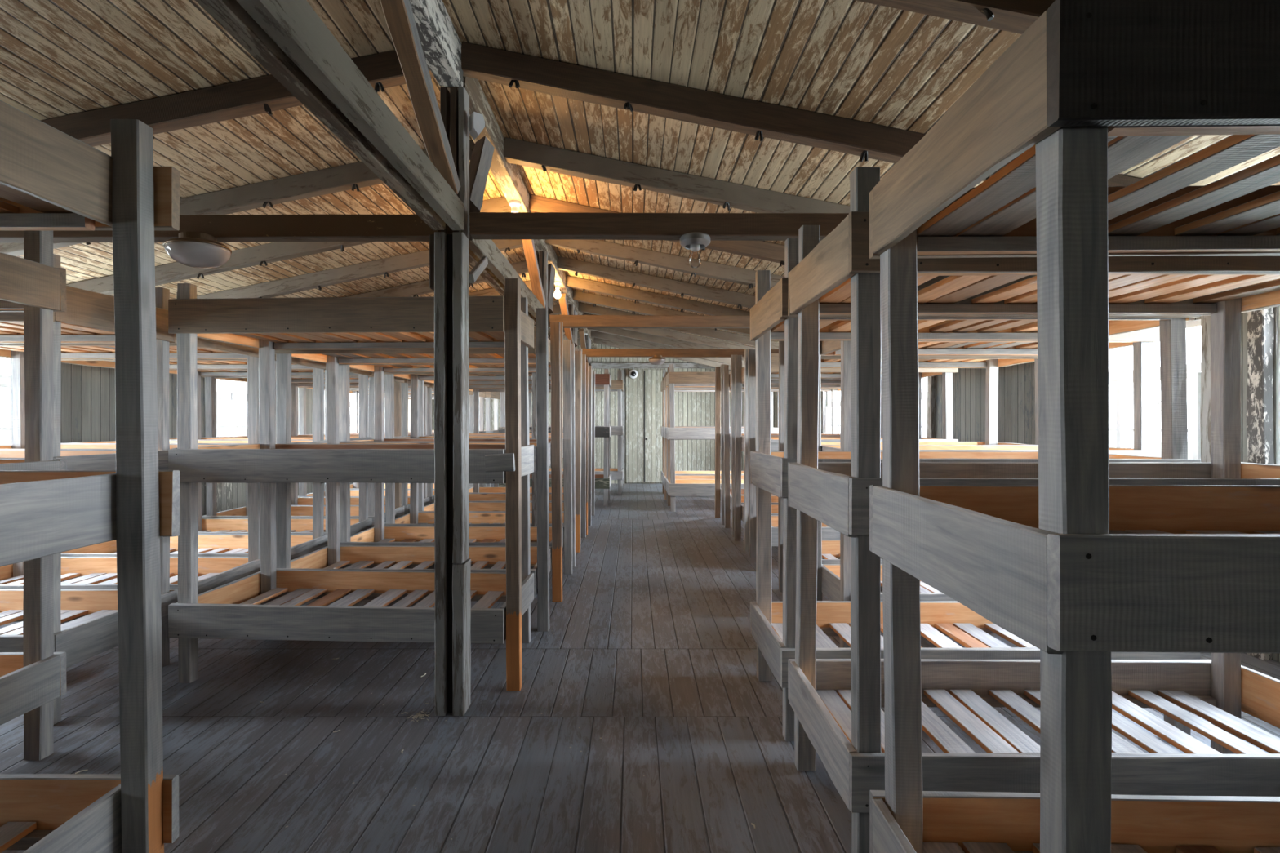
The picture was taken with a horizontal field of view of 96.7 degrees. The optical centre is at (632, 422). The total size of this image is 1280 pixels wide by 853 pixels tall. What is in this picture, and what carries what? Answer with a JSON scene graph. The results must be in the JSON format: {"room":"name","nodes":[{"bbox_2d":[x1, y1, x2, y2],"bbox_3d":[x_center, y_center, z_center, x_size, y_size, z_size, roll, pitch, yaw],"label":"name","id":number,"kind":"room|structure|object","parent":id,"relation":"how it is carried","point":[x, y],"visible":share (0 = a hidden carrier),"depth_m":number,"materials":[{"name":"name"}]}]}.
{"room":"dormitory","nodes":[
{"label":"dormitory","id":0,"kind":"room"},
{"bbox_2d":[60,362,352,515],"bbox_3d":[-5.760,0.225,5.700,0.120,2.550,17.000,0,0,0],"label":"wall","id":1,"kind":"structure","parent":0,"point":[88,402],"depth_m":6.10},
{"bbox_2d":[0,357,11,444],"bbox_3d":[-5.715,-0.092,4.660,0.181,1.295,1.380,0,0,0],"label":"window","id":2,"kind":"structure","parent":1,"relation":"in","point":[5,380],"depth_m":5.28,"materials":[{"name":"white paint"}]},
{"bbox_2d":[205,378,216,515],"bbox_3d":[-5.665,0.250,7.640,0.075,2.500,0.106,0,0,0],"label":"trim","id":3,"kind":"structure","parent":1,"relation":"attached to","point":[215,379],"depth_m":7.68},
{"bbox_2d":[216,378,247,436],"bbox_3d":[-5.715,-0.092,8.500,0.181,1.295,1.660,0,0,0],"label":"window","id":4,"kind":"structure","parent":1,"relation":"in","point":[231,395],"depth_m":8.08,"materials":[{"name":"glass"}]},
{"bbox_2d":[349,393,359,432],"bbox_3d":[-5.715,-0.092,11.150,0.181,1.295,1.560,0,0,0],"label":"window","id":5,"kind":"structure","parent":1,"relation":"in","point":[350,394],"depth_m":11.53,"materials":[{"name":"glass"}]},
{"bbox_2d":[431,343,777,483],"bbox_3d":[-0.825,-0.255,14.060,9.750,3.510,0.120,0,0,0],"label":"wall","id":6,"kind":"structure","parent":0,"point":[691,408],"depth_m":14.00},
{"bbox_2d":[620,369,625,484],"bbox_3d":[-0.250,0.100,13.975,0.105,2.800,0.055,0,0,0],"label":"trim","id":7,"kind":"structure","parent":6,"relation":"attached to","point":[623,371],"depth_m":13.95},
{"bbox_2d":[628,368,637,378],"bbox_3d":[0.012,-1.217,13.885,0.220,0.273,0.130,0,0,0],"label":"security camera","id":8,"kind":"object","parent":6,"relation":"attached to","point":[633,373],"visible":1,"depth_m":13.88,"materials":[{"name":"white plastic"}]},
{"bbox_2d":[626,369,662,482],"bbox_3d":[0.275,0.085,13.940,0.890,2.770,0.080,0,0,0],"label":"door","id":9,"kind":"structure","parent":6,"relation":"in","point":[644,376],"depth_m":13.96,"materials":[{"name":"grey wood"}]},
{"bbox_2d":[591,362,715,368],"bbox_3d":[-0.825,-1.400,13.960,9.550,0.136,0.086,0,0,0],"label":"trim","id":10,"kind":"structure","parent":6,"relation":"attached to","point":[594,365],"depth_m":13.92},
{"bbox_2d":[0,483,1279,852],"bbox_3d":[-0.825,1.560,5.700,10.150,0.120,17.000,0,0,0],"label":"floor","id":11,"kind":"structure","parent":0,"point":[642,720],"depth_m":2.76,"materials":[{"name":"wood"}]},
{"bbox_2d":[0,230,66,760],"bbox_3d":[-3.575,0.305,2.220,1.954,2.390,0.784,0,0,0],"label":"bunk bed","id":12,"kind":"object","parent":11,"relation":"on","point":[31,679],"visible":0.83,"depth_m":2.52,"materials":[{"name":"grey wood"}]},
{"bbox_2d":[0,253,177,724],"bbox_3d":[-3.828,0.330,3.175,1.949,2.341,0.794,0,0,0],"label":"bunk bed","id":13,"kind":"object","parent":11,"relation":"on","point":[91,629],"visible":0.34,"depth_m":3.29,"materials":[{"name":"grey wood"}]},
{"bbox_2d":[0,100,179,852],"bbox_3d":[-2.391,0.305,1.317,2.063,2.391,0.779,0,0,0],"label":"bunk bed","id":14,"kind":"object","parent":11,"relation":"on","point":[51,179],"visible":1,"depth_m":1.62,"materials":[{"name":"grey wood"}]},
{"bbox_2d":[0,291,261,604],"bbox_3d":[-3.828,0.320,4.060,1.949,2.361,0.794,0,0,0],"label":"bunk bed","id":15,"kind":"object","parent":11,"relation":"on","point":[77,572],"visible":0.3,"depth_m":4.37,"materials":[{"name":"grey wood"}]},
{"bbox_2d":[60,354,328,560],"bbox_3d":[-3.828,0.305,4.945,1.949,2.390,0.794,0,0,0],"label":"bunk bed","id":16,"kind":"object","parent":11,"relation":"on","point":[208,545],"visible":0.23,"depth_m":5.25,"materials":[{"name":"grey wood"}]},
{"bbox_2d":[168,368,372,536],"bbox_3d":[-3.828,0.330,5.830,1.946,2.341,0.792,0,0,0],"label":"bunk bed","id":17,"kind":"object","parent":11,"relation":"on","point":[205,526],"visible":0.16,"depth_m":6.16,"materials":[{"name":"grey wood"}]},
{"bbox_2d":[201,372,404,527],"bbox_3d":[-3.828,0.309,6.715,1.946,2.381,0.792,0,0,0],"label":"bunk bed","id":18,"kind":"object","parent":11,"relation":"on","point":[296,512],"visible":0.13,"depth_m":6.38,"materials":[{"name":"grey wood"}]},
{"bbox_2d":[168,278,533,691],"bbox_3d":[-1.626,0.325,3.562,2.026,2.351,0.859,0,0,3],"label":"bunk bed","id":19,"kind":"object","parent":11,"relation":"on","point":[233,610],"visible":0.94,"depth_m":3.23,"materials":[{"name":"grey wood"}]},
{"bbox_2d":[290,378,429,515],"bbox_3d":[-3.828,0.320,7.600,1.946,2.360,0.792,0,0,0],"label":"bunk bed","id":20,"kind":"object","parent":11,"relation":"on","point":[295,500],"visible":0.09,"depth_m":7.91,"materials":[{"name":"grey wood"}]},
{"bbox_2d":[297,382,434,504],"bbox_3d":[-3.828,0.315,8.485,1.946,2.371,0.792,0,0,0],"label":"bunk bed","id":21,"kind":"object","parent":11,"relation":"on","point":[302,389],"visible":0.1,"depth_m":8.12,"materials":[{"name":"grey wood"}]},
{"bbox_2d":[349,390,434,489],"bbox_3d":[-3.828,0.304,9.370,1.946,2.391,0.792,0,0,0],"label":"bunk bed","id":22,"kind":"object","parent":11,"relation":"on","point":[355,486],"visible":0.05,"depth_m":9.68,"materials":[{"name":"grey wood"}]},
{"bbox_2d":[397,702,430,722],"bbox_3d":[-1.122,1.494,2.924,0.152,0.008,0.196,0,0,-17],"label":"straw","id":23,"kind":"object","parent":11,"relation":"on","point":[417,715],"visible":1,"depth_m":2.90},
{"bbox_2d":[275,307,562,631],"bbox_3d":[-1.601,0.315,4.452,2.003,2.371,0.789,0,0,1],"label":"bunk bed","id":24,"kind":"object","parent":11,"relation":"on","point":[544,557],"visible":0.45,"depth_m":4.69,"materials":[{"name":"grey wood"}]},
{"bbox_2d":[368,391,485,488],"bbox_3d":[-3.900,0.309,10.800,2.002,2.381,0.802,0,0,0],"label":"bunk bed","id":25,"kind":"object","parent":11,"relation":"on","point":[482,394],"visible":0.04,"depth_m":10.87,"materials":[{"name":"grey wood"}]},
{"bbox_2d":[429,86,471,715],"bbox_3d":[-0.959,-0.122,2.976,0.194,3.245,0.141,0,0,0],"label":"timber post","id":26,"kind":"object","parent":11,"relation":"on","point":[448,247],"visible":0.85,"depth_m":2.91,"materials":[{"name":"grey wood"}]},
{"bbox_2d":[0,214,440,242],"bbox_3d":[-3.333,-1.019,2.990,4.635,0.122,0.089,0,0,0],"label":"tie beam","id":27,"kind":"structure","parent":26,"relation":"attached to","point":[224,228],"depth_m":2.95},
{"bbox_2d":[162,231,231,268],"bbox_3d":[-2.246,-0.885,2.940,0.285,0.163,0.285,0,0,5],"label":"ceiling lamp","id":28,"kind":"object","parent":27,"relation":"attached to","point":[197,250],"visible":1,"depth_m":2.87,"materials":[{"name":"glass"}]},
{"bbox_2d":[195,0,445,230],"bbox_3d":[-0.988,-1.050,0.147,0.068,0.146,5.495,0,0,0],"label":"wooden beam","id":29,"kind":"structure","parent":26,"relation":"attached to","point":[230,15],"depth_m":1.72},
{"bbox_2d":[236,0,463,230],"bbox_3d":[-0.892,-1.050,0.147,0.068,0.146,5.495,0,0,0],"label":"wooden beam","id":30,"kind":"structure","parent":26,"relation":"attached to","point":[295,26],"depth_m":1.75,"materials":[{"name":"wood"}]},
{"bbox_2d":[379,0,460,194],"bbox_3d":[-0.940,-1.446,2.569,0.099,0.619,0.664,0,0,4],"label":"brace","id":31,"kind":"object","parent":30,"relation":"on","point":[398,14],"visible":0.91,"depth_m":2.49,"materials":[{"name":"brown wood"}]},
{"bbox_2d":[409,0,463,86],"bbox_3d":[-0.945,-1.855,0.177,0.136,0.225,5.555,0,0,0],"label":"ridge beam","id":32,"kind":"structure","parent":26,"relation":"on","point":[441,44],"depth_m":2.69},
{"bbox_2d":[469,111,484,139],"bbox_3d":[-0.819,-1.554,2.987,0.060,0.115,0.063,0,0,-38],"label":"sensor","id":33,"kind":"object","parent":26,"relation":"attached to","point":[477,122],"visible":1,"depth_m":2.96,"materials":[{"name":"white plastic"}]},
{"bbox_2d":[468,256,488,283],"bbox_3d":[-0.865,-0.859,3.185,0.031,0.223,0.316,0,0,0],"label":"knee brace","id":34,"kind":"object","parent":26,"relation":"attached to","point":[482,263],"visible":1,"depth_m":3.14,"materials":[{"name":"grey wood"}]},
{"bbox_2d":[469,136,494,214],"bbox_3d":[-0.909,-1.451,3.331,0.118,0.653,0.572,0,0,-5],"label":"brace","id":35,"kind":"object","parent":26,"relation":"attached to","point":[481,159],"visible":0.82,"depth_m":3.30,"materials":[{"name":"grey wood"}]},
{"bbox_2d":[468,247,535,324],"bbox_3d":[-0.988,-1.050,4.388,0.068,0.145,2.655,0,0,0],"label":"plank","id":36,"kind":"object","parent":26,"relation":"attached to","point":[486,273],"visible":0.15,"depth_m":3.88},
{"bbox_2d":[468,214,544,317],"bbox_3d":[-0.892,-1.050,4.388,0.068,0.146,2.655,0,0,0],"label":"plank","id":37,"kind":"object","parent":26,"relation":"attached to","point":[498,264],"visible":0.56,"depth_m":3.70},
{"bbox_2d":[521,239,546,307],"bbox_3d":[-0.939,-1.447,5.390,0.097,0.617,0.663,0,0,4],"label":"brace","id":38,"kind":"object","parent":37,"relation":"on","point":[529,249],"visible":0.76,"depth_m":5.34,"materials":[{"name":"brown wood"}]},
{"bbox_2d":[470,212,848,240],"bbox_3d":[1.377,-1.027,2.990,4.445,0.122,0.088,0,0,0],"label":"tie beam","id":39,"kind":"structure","parent":26,"relation":"attached to","point":[483,225],"depth_m":2.95,"materials":[{"name":"wood"}]},
{"bbox_2d":[680,231,710,268],"bbox_3d":[0.325,-0.890,2.975,0.160,0.164,0.160,0,0,0],"label":"lamp","id":40,"kind":"object","parent":39,"relation":"attached to","point":[695,241],"visible":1,"depth_m":2.93,"materials":[{"name":"metal"}]},
{"bbox_2d":[689,243,700,251],"bbox_3d":[0.325,-0.921,2.975,0.054,0.042,0.054,0,0,0],"label":"socket","id":41,"kind":"object","parent":40,"relation":"attached to","point":[695,246],"depth_m":2.96,"materials":[{"name":"metal"}]},
{"bbox_2d":[408,391,499,487],"bbox_3d":[-3.900,0.305,12.000,2.002,2.390,0.802,0,0,0],"label":"bunk bed","id":42,"kind":"object","parent":11,"relation":"on","point":[489,395],"visible":0.09,"depth_m":12.11,"materials":[{"name":"grey wood"}]},
{"bbox_2d":[338,321,573,574],"bbox_3d":[-1.603,0.310,5.322,1.998,2.381,0.789,0,0,1],"label":"bunk bed","id":43,"kind":"object","parent":11,"relation":"on","point":[380,535],"visible":0.32,"depth_m":5.62,"materials":[{"name":"grey wood"}]},
{"bbox_2d":[383,343,581,567],"bbox_3d":[-1.599,0.325,6.263,2.003,2.351,0.787,0,0,0],"label":"bunk bed","id":44,"kind":"object","parent":11,"relation":"on","point":[414,518],"visible":0.26,"depth_m":6.57,"materials":[{"name":"grey wood"}]},
{"bbox_2d":[417,348,586,537],"bbox_3d":[-1.603,0.305,7.103,1.996,2.390,0.787,0,0,0],"label":"bunk bed","id":45,"kind":"object","parent":11,"relation":"on","point":[473,507],"visible":0.12,"depth_m":7.41,"materials":[{"name":"grey wood"}]},
{"bbox_2d":[468,362,591,535],"bbox_3d":[-1.600,0.325,7.943,2.004,2.351,0.787,0,0,0],"label":"bunk bed","id":46,"kind":"object","parent":11,"relation":"on","point":[472,497],"visible":0.07,"depth_m":8.26,"materials":[{"name":"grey wood"}]},
{"bbox_2d":[468,368,595,515],"bbox_3d":[-1.605,0.335,8.867,1.992,2.331,0.787,0,0,0],"label":"bunk bed","id":47,"kind":"object","parent":11,"relation":"on","point":[476,489],"visible":0.08,"depth_m":9.18,"materials":[{"name":"grey wood"}]},
{"bbox_2d":[532,250,549,526],"bbox_3d":[-0.959,-0.122,5.796,0.194,3.245,0.141,0,0,0],"label":"timber post","id":48,"kind":"object","parent":11,"relation":"on","point":[543,256],"visible":0.23,"depth_m":5.73,"materials":[{"name":"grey wood"}]},
{"bbox_2d":[547,263,555,314],"bbox_3d":[-0.910,-1.450,6.150,0.122,0.657,0.570,0,0,-5],"label":"brace","id":49,"kind":"object","parent":48,"relation":"attached to","point":[551,269],"visible":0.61,"depth_m":6.12,"materials":[{"name":"grey wood"}]},
{"bbox_2d":[547,314,568,339],"bbox_3d":[-0.892,-1.050,7.105,0.068,0.146,2.450,0,0,0],"label":"plank","id":50,"kind":"object","parent":48,"relation":"attached to","point":[565,337],"visible":0.11,"depth_m":5.97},
{"bbox_2d":[558,293,573,343],"bbox_3d":[-0.940,-1.449,8.006,0.097,0.619,0.665,0,0,3],"label":"brace","id":51,"kind":"object","parent":50,"relation":"on","point":[562,300],"visible":0.58,"depth_m":7.84,"materials":[{"name":"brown wood"}]},
{"bbox_2d":[549,315,750,328],"bbox_3d":[1.377,-1.028,5.810,4.445,0.122,0.089,0,0,0],"label":"tie beam","id":52,"kind":"structure","parent":48,"relation":"attached to","point":[569,321],"depth_m":5.77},
{"bbox_2d":[498,368,611,506],"bbox_3d":[-1.420,0.244,10.650,2.002,2.511,0.801,0,0,0],"label":"bunk bed","id":53,"kind":"object","parent":11,"relation":"on","point":[603,481],"visible":0.34,"depth_m":10.27,"materials":[{"name":"grey wood"}]},
{"bbox_2d":[567,304,573,343],"bbox_3d":[-0.959,-0.122,8.411,0.194,3.245,0.141,0,0,0],"label":"timber post","id":54,"kind":"object","parent":11,"relation":"on","point":[571,308],"visible":0.09,"depth_m":8.39,"materials":[{"name":"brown wood"}]},
{"bbox_2d":[573,310,577,346],"bbox_3d":[-0.910,-1.450,8.765,0.119,0.656,0.574,0,0,-5],"label":"brace","id":55,"kind":"object","parent":54,"relation":"attached to","point":[575,330],"visible":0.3,"depth_m":8.63,"materials":[{"name":"grey wood"}]},
{"bbox_2d":[582,348,778,357],"bbox_3d":[1.377,-1.027,8.425,4.445,0.122,0.089,0,0,0],"label":"tie beam","id":56,"kind":"structure","parent":54,"relation":"attached to","point":[590,353],"depth_m":8.38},
{"bbox_2d":[648,355,666,364],"bbox_3d":[0.350,-0.898,8.200,0.252,0.139,0.252,0,0,0],"label":"ceiling lamp","id":57,"kind":"object","parent":56,"relation":"attached to","point":[655,359],"visible":1,"depth_m":8.12,"materials":[{"name":"glass"}]},
{"bbox_3d":[-0.892,-1.050,9.845,0.067,0.145,2.700,0,0,0],"label":"plank","id":58,"kind":"object","parent":54,"relation":"attached to","visible":0},
{"bbox_2d":[578,328,588,363],"bbox_3d":[-0.940,-1.445,10.868,0.098,0.619,0.664,0,0,3],"label":"brace","id":59,"kind":"object","parent":58,"relation":"on","point":[581,332],"visible":0.64,"depth_m":10.69,"materials":[{"name":"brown wood"}]},
{"bbox_2d":[528,370,623,495],"bbox_3d":[-1.215,0.175,12.150,2.012,2.650,0.802,0,0,0],"label":"bunk bed","id":60,"kind":"object","parent":11,"relation":"on","point":[616,385],"visible":0.28,"depth_m":11.78,"materials":[{"name":"grey wood"}]},
{"bbox_2d":[584,334,589,365],"bbox_3d":[-0.959,-0.122,11.276,0.194,3.245,0.141,0,0,0],"label":"timber post","id":61,"kind":"object","parent":11,"relation":"on","point":[587,336],"visible":0.08,"depth_m":11.26,"materials":[{"name":"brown wood"}]},
{"bbox_2d":[661,373,744,493],"bbox_3d":[1.575,0.230,11.720,1.952,2.541,0.762,0,0,0],"label":"bunk bed","id":62,"kind":"object","parent":11,"relation":"on","point":[677,473],"visible":0.18,"depth_m":12.01,"materials":[{"name":"grey wood"}]},
{"bbox_2d":[663,372,744,504],"bbox_3d":[1.575,0.240,10.800,1.952,2.521,0.762,0,0,0],"label":"bunk bed","id":63,"kind":"object","parent":11,"relation":"on","point":[665,476],"visible":0.15,"depth_m":11.10,"materials":[{"name":"grey wood"}]},
{"bbox_2d":[666,364,778,511],"bbox_3d":[1.575,0.255,9.930,1.952,2.491,0.762,0,0,0],"label":"bunk bed","id":64,"kind":"object","parent":11,"relation":"on","point":[674,487],"visible":0.47,"depth_m":9.55,"materials":[{"name":"grey wood"}]},
{"bbox_2d":[715,364,840,524],"bbox_3d":[2.273,0.310,8.665,1.956,2.380,0.751,0,0,0],"label":"bunk bed","id":65,"kind":"object","parent":11,"relation":"on","point":[719,433],"visible":0.15,"depth_m":8.95,"materials":[{"name":"grey wood"}]},
{"bbox_2d":[723,355,840,537],"bbox_3d":[2.270,0.304,7.795,1.961,2.391,0.751,0,0,0],"label":"bunk bed","id":66,"kind":"object","parent":11,"relation":"on","point":[729,380],"visible":0.12,"depth_m":8.08,"materials":[{"name":"grey wood"}]},
{"bbox_2d":[733,349,882,551],"bbox_3d":[2.271,0.320,6.925,1.961,2.361,0.752,0,0,0],"label":"bunk bed","id":67,"kind":"object","parent":11,"relation":"on","point":[741,442],"visible":0.14,"depth_m":7.21,"materials":[{"name":"grey wood"}]},
{"bbox_2d":[747,349,958,557],"bbox_3d":[2.272,0.305,6.055,1.958,2.390,0.752,0,0,0],"label":"bunk bed","id":68,"kind":"object","parent":11,"relation":"on","point":[828,533],"visible":0.15,"depth_m":6.29,"materials":[{"name":"grey wood"}]},
{"bbox_2d":[777,341,1038,592],"bbox_3d":[2.275,0.320,4.735,1.955,2.360,0.754,0,0,0],"label":"bunk bed","id":69,"kind":"object","parent":11,"relation":"on","point":[830,548],"visible":0.12,"depth_m":5.03,"materials":[{"name":"grey wood"}]},
{"bbox_2d":[750,237,1200,741],"bbox_3d":[1.670,0.309,3.013,1.954,2.381,0.729,0,0,0],"label":"bunk bed","id":70,"kind":"object","parent":11,"relation":"on","point":[772,624],"visible":0.34,"depth_m":2.94,"materials":[{"name":"grey wood"}]},
{"bbox_2d":[817,326,1161,648],"bbox_3d":[2.272,0.304,3.865,1.960,2.391,0.754,0,0,0],"label":"bunk bed","id":71,"kind":"object","parent":11,"relation":"on","point":[833,580],"visible":0.18,"depth_m":3.55,"materials":[{"name":"grey wood"}]},
{"bbox_2d":[787,166,1279,852],"bbox_3d":[1.665,0.325,2.157,1.954,2.351,0.749,0,0,0],"label":"bunk bed","id":72,"kind":"object","parent":11,"relation":"on","point":[836,704],"visible":0.63,"depth_m":2.16,"materials":[{"name":"grey wood"}]},
{"bbox_2d":[869,0,1279,852],"bbox_3d":[1.643,0.417,1.234,1.957,2.165,0.749,0,0,1],"label":"bunk bed","id":73,"kind":"object","parent":11,"relation":"on","point":[1082,569],"visible":1,"depth_m":0.96,"materials":[{"name":"grey wood"}]},
{"bbox_2d":[0,0,1279,346],"bbox_3d":[-0.825,-1.495,5.700,10.250,1.130,17.000,0,0,0],"label":"ceiling","id":74,"kind":"structure","parent":0,"point":[855,60],"depth_m":2.82,"materials":[{"name":"wood"}]},
{"bbox_2d":[0,139,475,256],"bbox_3d":[-3.345,-1.430,3.949,4.696,1.072,0.097,0,0,0],"label":"rafter","id":75,"kind":"object","parent":74,"relation":"attached to","point":[354,175],"visible":0.34,"depth_m":3.91,"materials":[{"name":"wood"}]},
{"bbox_2d":[40,49,435,146],"bbox_3d":[-3.345,-1.428,2.969,4.698,1.063,0.098,0,0,0],"label":"rafter","id":76,"kind":"object","parent":74,"relation":"attached to","point":[264,94],"visible":0.48,"depth_m":2.93,"materials":[{"name":"wood"}]},
{"bbox_2d":[66,196,511,295],"bbox_3d":[-3.345,-1.429,4.928,4.698,1.070,0.101,0,0,0],"label":"rafter","id":77,"kind":"object","parent":74,"relation":"attached to","point":[260,255],"visible":0.41,"depth_m":4.89,"materials":[{"name":"wood"}]},
{"bbox_2d":[196,239,523,298],"bbox_3d":[-3.345,-1.431,5.799,4.697,1.067,0.096,0,0,0],"label":"rafter","id":78,"kind":"object","parent":74,"relation":"attached to","point":[385,266],"visible":0.51,"depth_m":5.76,"materials":[{"name":"wood"}]},
{"bbox_2d":[346,257,539,297],"bbox_3d":[-3.345,-1.429,6.746,4.697,1.066,0.102,0,0,0],"label":"rafter","id":79,"kind":"object","parent":74,"relation":"attached to","point":[415,289],"visible":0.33,"depth_m":6.71,"materials":[{"name":"wood"}]},
{"bbox_2d":[468,280,555,296],"bbox_3d":[-3.345,-1.430,7.596,4.696,1.070,0.098,0,0,0],"label":"rafter","id":80,"kind":"object","parent":74,"relation":"attached to","point":[491,291],"visible":0.02,"depth_m":7.56,"materials":[{"name":"wood"}]},
{"bbox_2d":[445,75,596,348],"bbox_3d":[-0.950,-1.875,8.515,0.128,0.188,10.970,0,0,0],"label":"ridge beam","id":81,"kind":"structure","parent":74,"relation":"attached to","point":[508,176],"depth_m":4.10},
{"bbox_2d":[509,200,520,212],"bbox_3d":[-0.955,-1.678,4.600,0.092,0.213,0.092,0,0,0],"label":"lamp","id":82,"kind":"object","parent":81,"relation":"attached to","point":[514,204],"visible":0.43,"depth_m":4.57,"materials":[{"name":"glass"}]},
{"bbox_2d":[554,280,560,298],"bbox_3d":[-0.955,-1.678,7.200,0.092,0.213,0.092,0,0,0],"label":"lamp","id":83,"kind":"object","parent":81,"relation":"attached to","point":[557,294],"visible":0.97,"depth_m":7.17,"materials":[{"name":"glass"}]},
{"bbox_2d":[550,304,560,315],"bbox_3d":[-3.345,-1.430,9.300,4.697,1.073,0.092,0,0,0],"label":"rafter","id":84,"kind":"object","parent":74,"relation":"attached to","point":[557,310],"visible":0.05,"depth_m":9.26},
{"bbox_2d":[557,256,755,308],"bbox_3d":[1.570,-1.406,6.747,4.946,1.119,0.101,0,0,0],"label":"rafter","id":85,"kind":"object","parent":74,"relation":"attached to","point":[741,300],"visible":0.51,"depth_m":6.71,"materials":[{"name":"wood"}]},
{"bbox_2d":[528,194,784,266],"bbox_3d":[1.570,-1.406,4.926,4.946,1.120,0.098,0,0,0],"label":"rafter","id":86,"kind":"object","parent":74,"relation":"attached to","point":[766,251],"visible":0.16,"depth_m":4.89,"materials":[{"name":"wood"}]},
{"bbox_2d":[565,275,750,315],"bbox_3d":[1.570,-1.405,7.596,4.946,1.117,0.099,0,0,0],"label":"rafter","id":87,"kind":"object","parent":74,"relation":"attached to","point":[682,304],"visible":0.42,"depth_m":7.56,"materials":[{"name":"wood"}]},
{"bbox_2d":[573,289,750,335],"bbox_3d":[1.570,-1.406,8.447,4.948,1.117,0.100,0,0,0],"label":"rafter","id":88,"kind":"object","parent":74,"relation":"attached to","point":[602,300],"visible":0.34,"depth_m":8.41,"materials":[{"name":"wood"}]},
{"bbox_2d":[545,239,784,288],"bbox_3d":[1.570,-1.404,5.796,4.946,1.122,0.100,0,0,0],"label":"rafter","id":89,"kind":"object","parent":74,"relation":"attached to","point":[599,247],"visible":0.44,"depth_m":5.76,"materials":[{"name":"wood"}]},
{"bbox_2d":[586,328,744,360],"bbox_3d":[1.570,-1.405,11.100,4.947,1.120,0.092,0,0,0],"label":"rafter","id":90,"kind":"object","parent":74,"relation":"attached to","point":[618,331],"visible":0.32,"depth_m":11.06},
{"bbox_2d":[591,330,744,367],"bbox_3d":[1.570,-1.403,12.050,4.948,1.119,0.092,0,0,0],"label":"rafter","id":91,"kind":"object","parent":74,"relation":"attached to","point":[620,339],"visible":0.34,"depth_m":12.01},
{"bbox_2d":[593,337,743,369],"bbox_3d":[1.570,-1.405,13.000,4.948,1.112,0.091,0,0,0],"label":"rafter","id":92,"kind":"object","parent":74,"relation":"attached to","point":[597,340],"visible":0.27,"depth_m":12.96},
{"bbox_2d":[583,312,755,349],"bbox_3d":[1.570,-1.404,10.200,4.948,1.118,0.092,0,0,0],"label":"rafter","id":93,"kind":"object","parent":74,"relation":"attached to","point":[661,332],"visible":0.4,"depth_m":10.16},
{"bbox_2d":[503,137,849,213],"bbox_3d":[1.570,-1.406,3.947,4.948,1.118,0.099,0,0,0],"label":"rafter","id":94,"kind":"object","parent":74,"relation":"attached to","point":[534,155],"visible":0.44,"depth_m":3.91,"materials":[{"name":"wood"}]},
{"bbox_2d":[577,302,778,349],"bbox_3d":[1.570,-1.405,9.300,4.946,1.116,0.092,0,0,0],"label":"rafter","id":95,"kind":"object","parent":74,"relation":"attached to","point":[582,307],"visible":0.37,"depth_m":9.26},
{"bbox_2d":[461,41,1141,186],"bbox_3d":[1.570,-1.403,2.966,4.947,1.121,0.102,0,0,0],"label":"rafter","id":96,"kind":"object","parent":74,"relation":"attached to","point":[864,140],"visible":0.52,"depth_m":2.93,"materials":[{"name":"wood"}]},
{"bbox_2d":[855,0,1055,34],"bbox_3d":[1.570,-1.403,1.967,4.947,1.115,0.099,0,0,0],"label":"rafter","id":97,"kind":"object","parent":74,"relation":"attached to","point":[1016,16],"visible":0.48,"depth_m":1.96,"materials":[{"name":"wood"}]},
{"bbox_2d":[820,306,1279,662],"bbox_3d":[4.110,0.250,5.700,0.120,2.500,17.000,0,0,0],"label":"wall","id":98,"kind":"structure","parent":0,"point":[1016,383],"depth_m":6.11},
{"bbox_2d":[821,391,826,433],"bbox_3d":[4.015,0.275,11.960,0.076,2.450,0.105,0,0,0],"label":"trim","id":99,"kind":"structure","parent":98,"relation":"attached to","point":[823,393],"depth_m":11.91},
{"bbox_2d":[826,391,840,433],"bbox_3d":[4.065,-0.092,11.150,0.181,1.295,1.560,0,0,0],"label":"window","id":100,"kind":"structure","parent":98,"relation":"in","point":[828,430],"depth_m":11.68,"materials":[{"name":"glass"}]},
{"bbox_2d":[921,377,927,437],"bbox_3d":[4.065,-0.092,8.500,0.181,1.295,1.660,0,0,0],"label":"window","id":101,"kind":"structure","parent":98,"relation":"in","point":[924,380],"depth_m":7.91,"materials":[{"name":"glass"}]},
{"bbox_2d":[927,375,936,438],"bbox_3d":[4.015,0.275,7.640,0.076,2.450,0.106,0,0,0],"label":"trim","id":102,"kind":"structure","parent":98,"relation":"attached to","point":[931,380],"depth_m":7.59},
{"bbox_2d":[1108,319,1200,461],"bbox_3d":[4.065,-0.092,4.660,0.181,1.295,1.380,0,0,0],"label":"window","id":103,"kind":"structure","parent":98,"relation":"in","point":[1120,359],"depth_m":4.69,"materials":[{"name":"glass"}]},
{"bbox_2d":[1200,315,1211,462],"bbox_3d":[4.015,0.275,3.940,0.075,2.450,0.106,0,0,0],"label":"trim","id":104,"kind":"structure","parent":98,"relation":"attached to","point":[1206,373],"depth_m":3.95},
{"bbox_2d":[1246,306,1274,660],"bbox_3d":[4.015,0.275,3.640,0.075,2.450,0.105,0,0,0],"label":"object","id":105,"kind":"structure","parent":98,"relation":"attached to","point":[1260,323],"depth_m":3.60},
{"bbox_2d":[1278,306,1279,465],"bbox_3d":[4.065,-0.092,2.940,0.181,1.295,1.340,0,0,0],"label":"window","id":106,"kind":"structure","parent":98,"relation":"in","point":[1278,306],"depth_m":3.58,"materials":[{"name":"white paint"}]},
{"label":"outside","id":107,"kind":"structure","parent":0,"visible":0},
{"bbox_2d":[0,442,1192,458],"bbox_3d":[0.000,2.150,0.000,120.000,0.200,120.000,0,0,0],"label":"ground","id":108,"kind":"structure","parent":107,"point":[1157,446],"depth_m":48.15,"materials":[{"name":"green plant"}]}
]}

